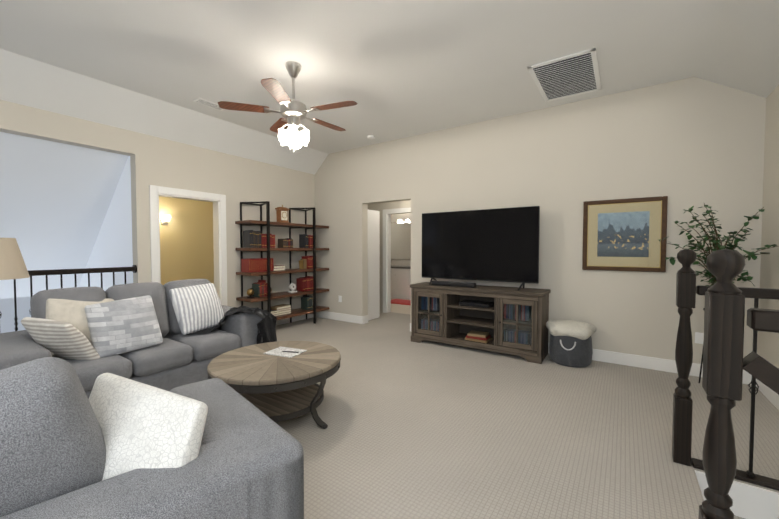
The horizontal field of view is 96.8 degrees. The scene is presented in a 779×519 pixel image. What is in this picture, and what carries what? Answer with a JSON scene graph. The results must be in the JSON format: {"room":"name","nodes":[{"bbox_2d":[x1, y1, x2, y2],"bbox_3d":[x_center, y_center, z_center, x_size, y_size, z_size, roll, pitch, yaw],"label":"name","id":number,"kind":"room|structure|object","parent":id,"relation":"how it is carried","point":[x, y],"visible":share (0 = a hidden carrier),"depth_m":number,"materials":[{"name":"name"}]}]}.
{"room":"living room","nodes":[
{"label":"living room","id":0,"kind":"room"},
{"bbox_2d":[0,132,213,332],"bbox_3d":[-4.852,1.262,5.116,3.550,6.000,6.700,1,2,34],"label":"wall","id":1,"kind":"structure","parent":0,"point":[65,206],"depth_m":4.57,"materials":[{"name":"paint"}]},
{"bbox_2d":[161,215,169,224],"bbox_3d":[-3.921,-0.690,6.079,0.140,0.160,0.117,1,2,34],"label":"sconce","id":2,"kind":"object","parent":1,"relation":"attached to","point":[165,219],"visible":1,"depth_m":6.07,"materials":[{"name":"white glass"}]},
{"bbox_2d":[0,100,314,309],"bbox_3d":[-3.700,-0.157,3.473,0.150,2.740,8.150,1,2,34],"label":"wall","id":3,"kind":"structure","parent":0,"point":[162,162],"depth_m":4.88,"materials":[{"name":"paint"}]},
{"bbox_2d":[149,185,226,305],"bbox_3d":[-2.785,0.111,4.813,0.170,2.120,1.000,1,2,34],"label":"door frame","id":4,"kind":"structure","parent":3,"relation":"attached to","point":[219,239],"depth_m":4.96,"materials":[{"name":"white wood"}]},
{"bbox_2d":[276,314,312,324],"bbox_3d":[-1.936,1.067,5.966,0.016,0.135,1.810,1,2,34],"label":"baseboard","id":5,"kind":"structure","parent":3,"relation":"attached to","point":[283,321],"depth_m":6.27,"materials":[{"name":"white wood"}]},
{"bbox_2d":[367,200,410,311],"bbox_3d":[0.197,-0.225,7.838,3.600,2.600,3.450,1,2,34],"label":"wall","id":6,"kind":"structure","parent":0,"point":[380,207],"depth_m":7.17,"materials":[{"name":"paint"}]},
{"bbox_2d":[383,207,410,312],"bbox_3d":[0.270,0.046,6.848,0.980,2.120,0.020,1,2,34],"label":"door frame","id":7,"kind":"structure","parent":6,"relation":"attached to","point":[387,213],"depth_m":7.09,"materials":[{"name":"white wood"}]},
{"bbox_2d":[391,222,410,259],"bbox_3d":[0.278,-0.520,9.729,1.100,1.030,0.014,1,2,34],"label":"bathroom mirror","id":8,"kind":"object","parent":6,"relation":"attached to","point":[400,240],"visible":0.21,"depth_m":9.69,"materials":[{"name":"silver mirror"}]},
{"bbox_2d":[397,218,410,222],"bbox_3d":[0.492,-1.078,9.493,0.700,0.120,0.134,1,2,34],"label":"vanity light bar","id":9,"kind":"object","parent":6,"relation":"attached to","point":[406,220],"visible":0.56,"depth_m":9.57,"materials":[{"name":"white glass"}]},
{"bbox_2d":[0,0,778,174],"bbox_3d":[-1.231,-1.697,1.567,6.320,0.460,8.150,1,2,34],"label":"ceiling","id":10,"kind":"structure","parent":0,"point":[396,69],"depth_m":3.15,"materials":[{"name":"paint"}]},
{"bbox_2d":[192,97,224,110],"bbox_3d":[-2.172,-1.883,4.201,0.150,0.013,0.360,1,2,34],"label":"ceiling vent","id":11,"kind":"object","parent":10,"relation":"in","point":[207,103],"visible":0.85,"depth_m":4.16,"materials":[{"name":"white plastic"}]},
{"bbox_2d":[218,61,357,152],"bbox_3d":[-0.891,-1.443,3.357,1.277,0.839,1.242,1,2,34],"label":"ceiling fan","id":12,"kind":"object","parent":10,"relation":"hanging from","point":[293,111],"visible":1,"depth_m":3.25,"materials":[{"name":"brown wood"}]},
{"bbox_2d":[527,48,600,101],"bbox_3d":[1.829,-1.863,3.572,0.570,0.015,0.950,1,2,34],"label":"ceiling vent","id":13,"kind":"object","parent":10,"relation":"in","point":[574,74],"visible":1,"depth_m":3.51,"materials":[{"name":"white plastic"}]},
{"bbox_2d":[275,298,778,518],"bbox_3d":[-0.985,1.265,3.761,7.970,0.120,11.600,1,2,34],"label":"floor","id":14,"kind":"structure","parent":0,"point":[425,429],"depth_m":2.46,"materials":[{"name":"carpet"}]},
{"bbox_2d":[0,238,29,279],"bbox_3d":[-3.423,0.522,2.950,0.510,1.414,0.510,1,2,34],"label":"floor lamp","id":15,"kind":"object","parent":14,"relation":"on","point":[12,264],"visible":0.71,"depth_m":2.93,"materials":[{"name":"beige fabric"}]},
{"bbox_2d":[0,265,136,330],"bbox_3d":[-4.000,0.666,3.039,0.100,1.122,3.047,1,2,34],"label":"balcony railing","id":16,"kind":"object","parent":14,"relation":"on","point":[61,272],"visible":0.19,"depth_m":3.75,"materials":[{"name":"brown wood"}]},
{"bbox_2d":[0,279,276,398],"bbox_3d":[-2.143,0.720,3.194,1.092,1.005,2.109,1,2,34],"label":"sofa","id":17,"kind":"object","parent":14,"relation":"on","point":[168,336],"visible":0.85,"depth_m":2.86,"materials":[{"name":"grey fabric"}]},
{"bbox_2d":[186,306,276,343],"bbox_3d":[-1.657,0.796,3.621,0.763,0.566,0.860,1,2,34],"label":"throw","id":18,"kind":"object","parent":17,"relation":"on","point":[219,324],"depth_m":3.51,"materials":[{"name":"grey fabric"}]},
{"bbox_2d":[0,357,303,518],"bbox_3d":[-1.336,0.798,0.889,2.000,0.996,0.940,-2,3,-44],"label":"sofa","id":19,"kind":"object","parent":14,"relation":"on","point":[113,446],"visible":1,"depth_m":1.06,"materials":[{"name":"grey fabric"}]},
{"bbox_2d":[207,341,340,428],"bbox_3d":[-0.895,1.008,2.773,1.009,0.455,1.009,1,2,34],"label":"coffee table","id":20,"kind":"object","parent":14,"relation":"on","point":[274,388],"visible":0.79,"depth_m":2.59,"materials":[{"name":"brown wood"}]},
{"bbox_2d":[263,346,306,357],"bbox_3d":[-0.869,0.770,2.893,0.280,0.012,0.210,1,2,22],"label":"magazine","id":21,"kind":"object","parent":20,"relation":"on","point":[286,352],"visible":0.96,"depth_m":2.87,"materials":[{"name":"white paper"}]},
{"bbox_2d":[235,201,328,323],"bbox_3d":[-1.726,0.111,5.842,0.436,2.054,1.630,1,2,34],"label":"bookshelf","id":22,"kind":"object","parent":14,"relation":"on","point":[258,241],"visible":0.98,"depth_m":5.63,"materials":[{"name":"brown wood"}]},
{"bbox_2d":[241,230,312,315],"bbox_3d":[-1.784,0.223,5.743,0.196,1.365,1.357,1,2,34],"label":"books","id":23,"kind":"object","parent":22,"relation":"on","point":[251,239],"depth_m":5.55,"materials":[{"name":"red paper"}]},
{"bbox_2d":[275,205,289,222],"bbox_3d":[-1.775,-0.756,5.732,0.120,0.314,0.210,1,2,34],"label":"mantel clock","id":24,"kind":"object","parent":22,"relation":"on","point":[282,212],"depth_m":5.68,"materials":[{"name":"brown wood"}]},
{"bbox_2d":[391,299,410,305],"bbox_3d":[0.396,1.045,8.438,1.000,0.020,0.600,1,2,34],"label":"bath rug","id":25,"kind":"object","parent":14,"relation":"on","point":[401,301],"visible":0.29,"depth_m":8.42,"materials":[{"name":"red fabric"}]},
{"bbox_2d":[391,269,410,298],"bbox_3d":[0.365,0.627,9.360,1.900,0.800,0.579,1,2,34],"label":"bathroom vanity","id":26,"kind":"object","parent":14,"relation":"on","point":[400,281],"depth_m":9.09,"materials":[{"name":"white wood"}]},
{"bbox_2d":[391,265,410,268],"bbox_3d":[0.369,0.207,9.353,1.940,0.040,0.565,1,2,34],"label":"countertop","id":27,"kind":"structure","parent":26,"relation":"on","point":[392,267],"depth_m":9.17,"materials":[{"name":"brown stone"}]},
{"bbox_2d":[410,282,550,363],"bbox_3d":[1.148,0.770,4.620,1.760,0.815,0.487,1,2,34],"label":"tv console","id":28,"kind":"object","parent":14,"relation":"on","point":[508,320],"visible":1,"depth_m":4.46,"materials":[{"name":"brown wood"}]},
{"bbox_2d":[431,280,475,287],"bbox_3d":[0.857,0.330,4.658,0.620,0.060,0.085,1,2,34],"label":"soundbar","id":29,"kind":"object","parent":28,"relation":"on","point":[455,284],"visible":1,"depth_m":4.61,"materials":[{"name":"black plastic"}]},
{"bbox_2d":[422,206,539,289],"bbox_3d":[1.137,-0.148,4.610,1.600,1.019,0.269,1,2,34],"label":"tv","id":30,"kind":"object","parent":28,"relation":"on","point":[499,244],"visible":0.92,"depth_m":4.53,"materials":[{"name":"black plastic"}]},
{"bbox_2d":[546,320,595,367],"bbox_3d":[2.103,0.956,4.025,0.509,0.479,0.466,1,2,34],"label":"basket","id":31,"kind":"object","parent":14,"relation":"on","point":[570,343],"visible":1,"depth_m":3.85,"materials":[{"name":"grey fabric"}]},
{"bbox_2d":[546,320,595,339],"bbox_3d":[2.101,0.811,4.019,0.509,0.189,0.444,1,2,34],"label":"blanket","id":32,"kind":"object","parent":31,"relation":"on","point":[558,329],"depth_m":3.88,"materials":[{"name":"white fabric"}]},
{"bbox_2d":[659,204,777,382],"bbox_3d":[2.982,0.337,3.247,0.768,1.760,0.704,1,2,34],"label":"plant","id":33,"kind":"object","parent":14,"relation":"on","point":[716,246],"visible":0.44,"depth_m":3.21,"materials":[{"name":"green plant"}]},
{"bbox_2d":[315,77,765,369],"bbox_3d":[1.099,-0.427,5.044,6.320,3.180,0.150,1,2,34],"label":"wall","id":34,"kind":"structure","parent":0,"point":[688,143],"depth_m":4.10,"materials":[{"name":"paint"}]},
{"bbox_2d":[316,311,363,323],"bbox_3d":[-0.940,1.054,6.374,1.146,0.135,0.016,1,2,34],"label":"baseboard","id":35,"kind":"structure","parent":34,"relation":"attached to","point":[322,314],"depth_m":6.33,"materials":[{"name":"white wood"}]},
{"bbox_2d":[367,209,379,319],"bbox_3d":[-0.318,0.101,6.402,0.039,2.020,0.421,1,2,34],"label":"hall door","id":36,"kind":"structure","parent":34,"relation":"in","point":[373,264],"depth_m":6.42,"materials":[{"name":"white wood"}]},
{"bbox_2d":[410,323,751,384],"bbox_3d":[1.931,1.116,4.427,3.896,0.135,0.016,1,2,34],"label":"baseboard","id":37,"kind":"structure","parent":34,"relation":"attached to","point":[669,365],"depth_m":3.82,"materials":[{"name":"white wood"}]},
{"bbox_2d":[582,196,667,271],"bbox_3d":[2.627,-0.275,3.898,0.780,0.810,0.033,1,2,34],"label":"picture frame","id":38,"kind":"object","parent":34,"relation":"attached to","point":[624,234],"visible":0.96,"depth_m":3.87,"materials":[{"name":"brown wood"}]},
{"bbox_2d":[695,332,703,343],"bbox_3d":[3.198,0.811,3.563,0.075,0.115,0.006,1,2,34],"label":"electrical outlet plate","id":39,"kind":"object","parent":34,"relation":"attached to","point":[699,338],"depth_m":3.56,"materials":[{"name":"white plastic"}]},
{"bbox_2d":[757,85,778,367],"bbox_3d":[1.406,0.752,0.036,0.150,4.340,8.150,1,2,34],"label":"wall","id":40,"kind":"structure","parent":0,"point":[768,346],"depth_m":3.09,"materials":[{"name":"paint"}]},
{"bbox_2d":[695,470,778,518],"bbox_3d":[1.797,1.681,1.409,0.710,0.798,1.150,1,2,34],"label":"trim","id":41,"kind":"structure","parent":40,"relation":"attached to","point":[751,502],"depth_m":1.93,"materials":[{"name":"white"}]},
{"bbox_2d":[756,379,778,409],"bbox_3d":[2.968,1.177,2.502,0.016,0.135,2.000,1,2,34],"label":"baseboard","id":42,"kind":"structure","parent":40,"relation":"attached to","point":[772,396],"depth_m":3.00,"materials":[{"name":"white wood"}]},
{"bbox_3d":[1.826,2.175,1.405,0.780,1.410,1.150,1,2,34],"label":"stair steps","id":43,"kind":"structure","parent":0,"visible":0},
{"bbox_2d":[672,249,695,465],"bbox_3d":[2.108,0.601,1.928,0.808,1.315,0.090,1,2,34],"label":"newel post","id":44,"kind":"object","parent":43,"relation":"on","point":[686,276],"depth_m":2.10,"materials":[{"name":"brown wood"}]},
{"bbox_2d":[688,249,778,518],"bbox_3d":[1.418,0.917,0.956,0.848,1.892,0.090,1,2,34],"label":"stair railing","id":45,"kind":"object","parent":43,"relation":"on","point":[725,363],"depth_m":1.13,"materials":[{"name":"brown wood"}]}
]}

